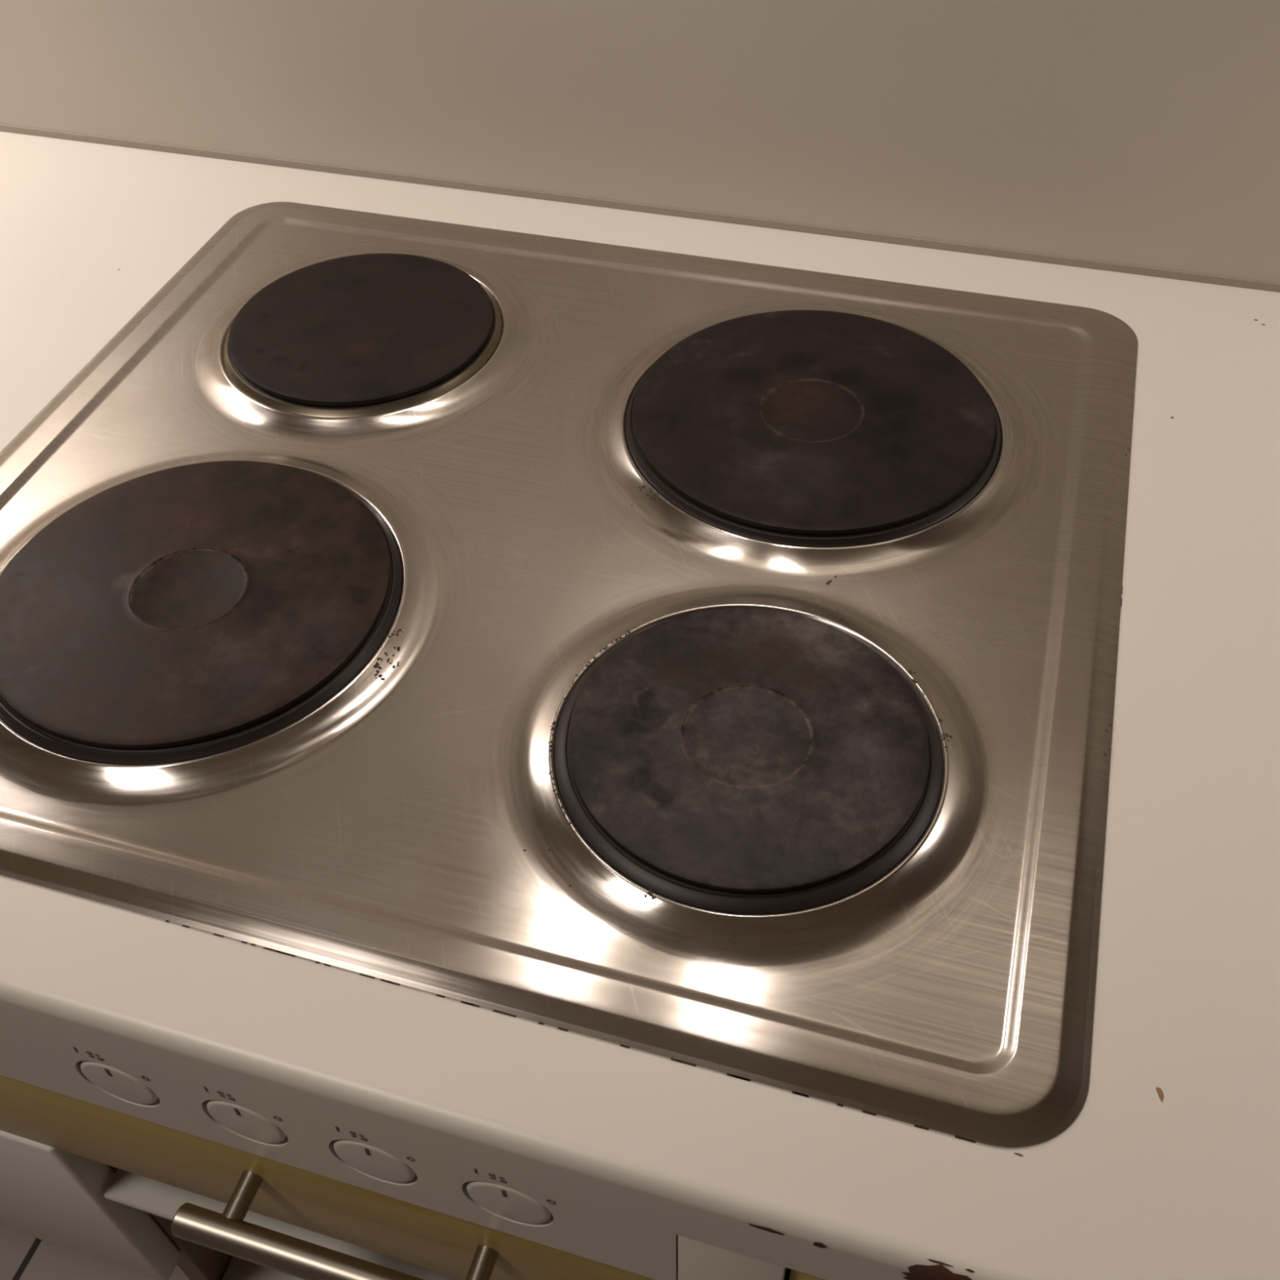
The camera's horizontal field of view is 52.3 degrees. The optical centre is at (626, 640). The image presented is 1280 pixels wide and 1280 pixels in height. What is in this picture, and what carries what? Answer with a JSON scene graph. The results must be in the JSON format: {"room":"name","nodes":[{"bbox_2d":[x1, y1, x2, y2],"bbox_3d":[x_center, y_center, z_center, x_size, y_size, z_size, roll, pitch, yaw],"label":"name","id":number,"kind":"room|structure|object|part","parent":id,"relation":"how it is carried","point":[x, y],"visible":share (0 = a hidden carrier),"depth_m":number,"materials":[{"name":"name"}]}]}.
{"room":"kitchen","nodes":[
{"label":"kitchen","id":0,"kind":"room"},
{"bbox_2d":[0,1225,189,1279],"bbox_3d":[-0.359,1.365,0.577,4.600,0.050,3.104,11,48,13],"label":"floor","id":1,"kind":"structure","parent":0,"point":[23,1256],"depth_m":1.26,"materials":[{"name":"tile"}]},
{"bbox_2d":[0,1029,791,1279],"bbox_3d":[-0.243,0.219,1.027,0.823,0.850,0.634,11,48,13],"label":"oven","id":2,"kind":"object","parent":1,"relation":"on","point":[131,1193],"depth_m":0.54,"materials":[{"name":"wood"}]},
{"bbox_3d":[-0.497,0.263,0.761,0.470,0.200,0.018,11,48,13],"label":"panel","id":3,"kind":"part","parent":2,"relation":"part of","materials":[{"name":"paint"}]},
{"bbox_3d":[-0.201,0.173,0.524,0.033,0.033,0.011,11,48,13],"label":"knob","id":4,"kind":"part","parent":2,"relation":"part of","materials":[{"name":"plastic"}]},
{"bbox_3d":[-0.192,0.126,0.934,0.018,0.280,0.578,11,48,13],"label":"panel","id":5,"kind":"part","parent":2,"relation":"part of","materials":[{"name":"white metal"}]},
{"bbox_3d":[-0.147,0.184,0.511,0.033,0.033,0.011,11,48,13],"label":"knob","id":6,"kind":"part","parent":2,"relation":"part of","materials":[{"name":"plastic"}]},
{"bbox_3d":[-0.031,0.250,0.993,0.311,0.018,0.584,11,48,13],"label":"panel","id":7,"kind":"part","parent":2,"relation":"part of","materials":[{"name":"metal"}]},
{"bbox_2d":[103,1168,462,1279],"bbox_3d":[-0.038,0.112,0.839,0.311,0.005,0.593,11,48,13],"label":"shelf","id":8,"kind":"object","parent":2,"relation":"attached to","point":[121,1186],"depth_m":0.67,"materials":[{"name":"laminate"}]},
{"bbox_3d":[-0.110,0.253,0.539,0.159,0.014,0.032,11,48,13],"label":"handle","id":9,"kind":"part","parent":2,"relation":"part of","materials":[{"name":"metal"}]},
{"bbox_3d":[-0.355,0.143,0.563,0.784,0.061,0.016,11,48,13],"label":"control panel","id":10,"kind":"part","parent":2,"relation":"part of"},
{"bbox_3d":[-0.095,0.195,0.499,0.033,0.033,0.011,11,48,13],"label":"knob","id":11,"kind":"part","parent":2,"relation":"part of","materials":[{"name":"plastic"}]},
{"bbox_3d":[-0.042,0.205,0.487,0.033,0.033,0.011,11,48,13],"label":"knob","id":12,"kind":"part","parent":2,"relation":"part of","materials":[{"name":"plastic"}]},
{"bbox_2d":[0,131,1279,1279],"bbox_3d":[0.044,-0.032,0.649,2.800,0.037,0.606,11,48,13],"label":"countertop","id":13,"kind":"structure","parent":2,"relation":"on","point":[1168,1166],"depth_m":0.48,"materials":[{"name":"paint"}]},
{"bbox_2d":[0,201,1137,1148],"bbox_3d":[-0.053,-0.068,0.653,0.580,0.013,0.516,11,48,13],"label":"cooktop","id":14,"kind":"object","parent":13,"relation":"in","point":[708,663],"visible":1,"depth_m":0.59,"materials":[{"name":"metal"}]},
{"bbox_3d":[-0.204,-0.025,0.610,0.187,0.001,0.187,11,48,13],"label":"hot plate","id":15,"kind":"part","parent":14,"relation":"part of","materials":[{"name":"brown metal"}]},
{"bbox_3d":[-0.154,-0.185,0.757,0.153,0.001,0.153,11,48,13],"label":"hot plate","id":16,"kind":"part","parent":14,"relation":"part of","materials":[{"name":"metal"}]},
{"bbox_3d":[0.050,0.039,0.540,0.148,0.001,0.148,11,48,13],"label":"hot plate","id":17,"kind":"part","parent":14,"relation":"part of","materials":[{"name":"grey metal"}]},
{"bbox_3d":[0.098,-0.122,0.688,0.189,0.001,0.189,11,48,13],"label":"hot plate","id":18,"kind":"part","parent":14,"relation":"part of","materials":[{"name":"black metal"}]},
{"bbox_3d":[0.133,0.232,0.890,0.039,0.680,0.596,11,48,13],"label":"panel","id":19,"kind":"part","parent":2,"relation":"part of","materials":[{"name":"paint"}]},
{"bbox_2d":[788,1269,825,1279],"bbox_3d":[0.438,0.348,0.882,0.590,0.844,0.593,11,48,13],"label":"base cabinet","id":20,"kind":"object","parent":1,"relation":"on","point":[794,1275],"visible":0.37,"depth_m":0.46,"materials":[{"name":"yellow wood"}]},
{"bbox_2d":[0,0,1279,283],"bbox_3d":[0.040,-0.542,0.641,4.400,2.435,0.100,11,48,13],"label":"wall","id":21,"kind":"structure","parent":0,"point":[1145,133],"depth_m":0.79,"materials":[{"name":"paint"}]},
{"bbox_2d":[0,124,1279,292],"bbox_3d":[0.131,-0.260,0.830,2.800,0.005,0.001,11,48,13],"label":"trim","id":22,"kind":"structure","parent":21,"relation":"attached to","point":[1115,267],"depth_m":0.85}
]}

